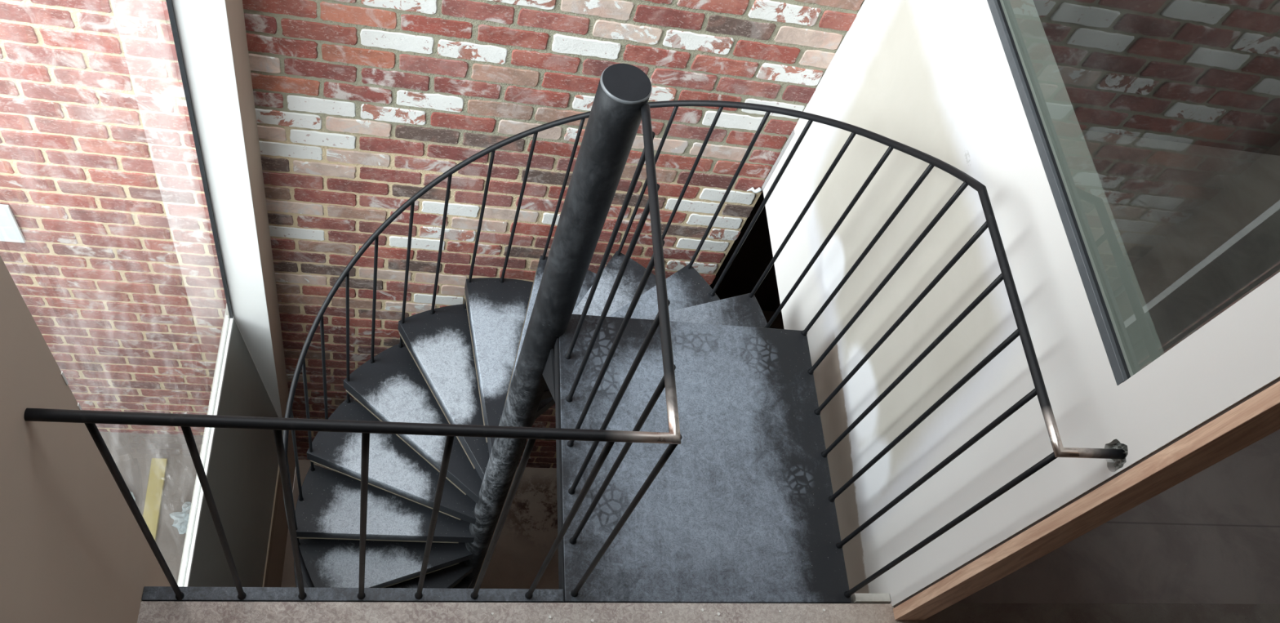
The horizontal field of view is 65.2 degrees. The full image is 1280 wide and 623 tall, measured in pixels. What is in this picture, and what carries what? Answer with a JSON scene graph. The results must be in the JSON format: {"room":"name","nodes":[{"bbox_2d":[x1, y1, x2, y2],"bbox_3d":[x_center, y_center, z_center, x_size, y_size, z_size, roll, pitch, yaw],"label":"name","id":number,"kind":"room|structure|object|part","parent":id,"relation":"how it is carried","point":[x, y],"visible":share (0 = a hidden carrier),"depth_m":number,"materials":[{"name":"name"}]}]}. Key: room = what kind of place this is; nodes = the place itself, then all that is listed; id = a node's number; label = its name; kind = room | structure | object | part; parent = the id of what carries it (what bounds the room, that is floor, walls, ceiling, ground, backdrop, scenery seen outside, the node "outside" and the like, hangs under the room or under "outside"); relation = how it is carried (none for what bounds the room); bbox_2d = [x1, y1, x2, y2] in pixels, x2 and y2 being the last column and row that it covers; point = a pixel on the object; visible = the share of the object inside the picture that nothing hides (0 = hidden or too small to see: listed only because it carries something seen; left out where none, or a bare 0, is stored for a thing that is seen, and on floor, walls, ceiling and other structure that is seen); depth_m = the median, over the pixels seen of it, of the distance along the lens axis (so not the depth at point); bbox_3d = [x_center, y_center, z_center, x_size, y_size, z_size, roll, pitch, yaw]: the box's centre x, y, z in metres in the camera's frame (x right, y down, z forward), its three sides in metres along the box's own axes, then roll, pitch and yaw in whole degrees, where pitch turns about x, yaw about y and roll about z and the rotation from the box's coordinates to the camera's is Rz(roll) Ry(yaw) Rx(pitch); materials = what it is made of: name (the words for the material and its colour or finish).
{"room":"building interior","nodes":[
{"label":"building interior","id":0,"kind":"room"},
{"bbox_2d":[0,255,292,622],"bbox_3d":[-1.233,1.823,1.874,0.191,6.450,5.565,4,58,-14],"label":"wall","id":1,"kind":"structure","parent":0,"point":[73,548],"depth_m":1.85,"materials":[{"name":"white paint"}]},
{"bbox_2d":[262,431,283,586],"bbox_3d":[-1.823,1.250,4.890,0.010,0.130,1.433,4,58,-14],"label":"trim","id":2,"kind":"structure","parent":1,"relation":"attached to","point":[278,476],"depth_m":4.96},
{"bbox_2d":[177,303,229,585],"bbox_3d":[-1.929,1.206,4.592,0.030,1.748,2.080,4,58,-14],"label":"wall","id":3,"kind":"structure","parent":0,"point":[226,313],"depth_m":4.01,"materials":[{"name":"white paint"}]},
{"bbox_2d":[165,0,234,586],"bbox_3d":[-1.173,-0.384,2.039,0.032,4.450,1.615,4,58,-14],"label":"window frame","id":4,"kind":"structure","parent":3,"relation":"in","point":[169,2],"depth_m":3.75,"materials":[{"name":"white metal"}]},
{"bbox_3d":[-1.707,0.685,3.872,0.012,0.076,1.514,4,58,-14],"label":"sill","id":5,"kind":"part","parent":4,"relation":"part of","materials":[{"name":"white paint"}]},
{"bbox_3d":[-1.681,0.673,3.856,0.012,0.026,1.514,4,58,-14],"label":"sill","id":6,"kind":"part","parent":4,"relation":"part of","materials":[{"name":"white paint"}]},
{"bbox_2d":[172,0,295,492],"bbox_3d":[-1.389,-0.656,3.352,0.152,6.450,0.215,4,58,-14],"label":"window reveal","id":7,"kind":"structure","parent":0,"point":[212,34],"depth_m":3.46,"materials":[{"name":"white paint"}]},
{"bbox_2d":[0,0,864,467],"bbox_3d":[-1.451,-0.797,3.422,4.148,6.460,0.115,4,58,-14],"label":"wall","id":8,"kind":"structure","parent":0,"point":[360,105],"depth_m":3.72,"materials":[{"name":"brick"}]},
{"bbox_2d":[0,204,25,243],"bbox_3d":[-2.914,-0.377,3.827,0.955,0.245,0.012,4,58,-14],"label":"sheet","id":9,"kind":"object","parent":8,"relation":"attached to","point":[10,230],"visible":1,"depth_m":3.94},
{"bbox_2d":[280,310,784,588],"bbox_3d":[0.102,2.192,6.019,4.400,0.150,5.400,4,58,-14],"label":"floor","id":10,"kind":"structure","parent":0,"point":[529,531],"depth_m":6.17,"materials":[{"name":"brown wood"}]},
{"bbox_2d":[23,63,1125,603],"bbox_3d":[-0.565,0.654,3.978,1.937,4.474,1.639,4,58,-14],"label":"spiral staircase","id":11,"kind":"structure","parent":10,"relation":"on","point":[691,453],"depth_m":2.89,"materials":[{"name":"metal"}]},
{"bbox_3d":[-0.452,-0.137,1.823,1.031,0.019,0.785,4,58,-14],"label":"handrail","id":12,"kind":"part","parent":11,"relation":"part of","materials":[{"name":"black metal"}]},
{"bbox_3d":[-0.380,0.435,3.638,1.769,3.571,1.620,4,58,-14],"label":"handrail","id":13,"kind":"part","parent":11,"relation":"part of","materials":[{"name":"black metal"}]},
{"bbox_3d":[0.162,0.418,2.906,0.799,0.065,0.861,4,58,-14],"label":"landing plate","id":14,"kind":"part","parent":11,"relation":"part of","materials":[{"name":"black metal"}]},
{"bbox_2d":[137,129,1279,622],"bbox_3d":[1.286,1.785,2.533,5.400,0.298,6.000,4,58,-14],"label":"floor","id":15,"kind":"structure","parent":0,"point":[1198,226],"depth_m":3.14,"materials":[{"name":"concrete"}]},
{"bbox_2d":[710,191,781,311],"bbox_3d":[1.442,1.396,4.839,2.470,3.250,5.400,4,58,-14],"label":"wall","id":16,"kind":"structure","parent":0,"point":[755,254],"depth_m":7.00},
{"bbox_2d":[746,0,1279,606],"bbox_3d":[0.962,-0.600,2.179,0.142,3.447,1.791,4,58,-14],"label":"wall","id":17,"kind":"structure","parent":0,"point":[933,77],"depth_m":2.61,"materials":[{"name":"white paint"}]},
{"bbox_2d":[850,592,890,603],"bbox_3d":[0.640,0.805,2.797,0.106,0.050,0.023,4,58,-14],"label":"strip","id":18,"kind":"object","parent":17,"relation":"attached to","point":[857,597],"visible":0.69,"depth_m":2.78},
{"bbox_2d":[986,0,1164,385],"bbox_3d":[1.152,-0.932,1.709,0.126,1.640,1.600,4,58,-14],"label":"window frame","id":19,"kind":"structure","parent":17,"relation":"in","point":[1138,335],"depth_m":2.21,"materials":[{"name":"grey metal"}]},
{"bbox_2d":[893,381,1279,619],"bbox_3d":[1.101,0.077,1.534,0.090,3.000,0.032,4,58,-14],"label":"trim","id":20,"kind":"structure","parent":17,"relation":"attached to","point":[1256,418],"depth_m":2.00,"materials":[{"name":"brown wood"}]},
{"bbox_2d":[893,377,1279,607],"bbox_3d":[1.099,0.060,1.543,0.078,3.000,0.006,4,58,-14],"label":"trim","id":21,"kind":"structure","parent":17,"relation":"attached to","point":[1278,379],"depth_m":1.98,"materials":[{"name":"brown wood"}]},
{"bbox_2d":[1032,0,1279,155],"bbox_3d":[2.568,-1.507,2.929,3.200,3.000,0.100,4,58,-14],"label":"wall","id":22,"kind":"structure","parent":0,"point":[1205,73],"depth_m":3.75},
{"label":"outside","id":23,"kind":"structure","parent":0,"visible":0},
{"bbox_2d":[99,431,203,582],"bbox_3d":[-4.363,3.078,3.828,4.840,0.150,5.782,4,58,-14],"label":"ground","id":24,"kind":"structure","parent":23,"point":[132,453],"depth_m":5.56,"materials":[{"name":"concrete"}]},
{"bbox_2d":[142,457,168,541],"bbox_3d":[-2.626,1.285,5.318,0.080,0.035,1.074,2,59,-15],"label":"plank","id":25,"kind":"object","parent":24,"relation":"on","point":[156,482],"visible":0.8,"depth_m":5.47,"materials":[{"name":"yellow wood"}]},
{"bbox_2d":[169,502,191,533],"bbox_3d":[-2.431,1.117,5.439,0.255,0.099,0.186,4,58,-14],"label":"plastic sheet","id":26,"kind":"object","parent":24,"relation":"on","point":[180,518],"visible":0.33,"depth_m":5.42,"materials":[{"name":"white plastic"}]}
]}

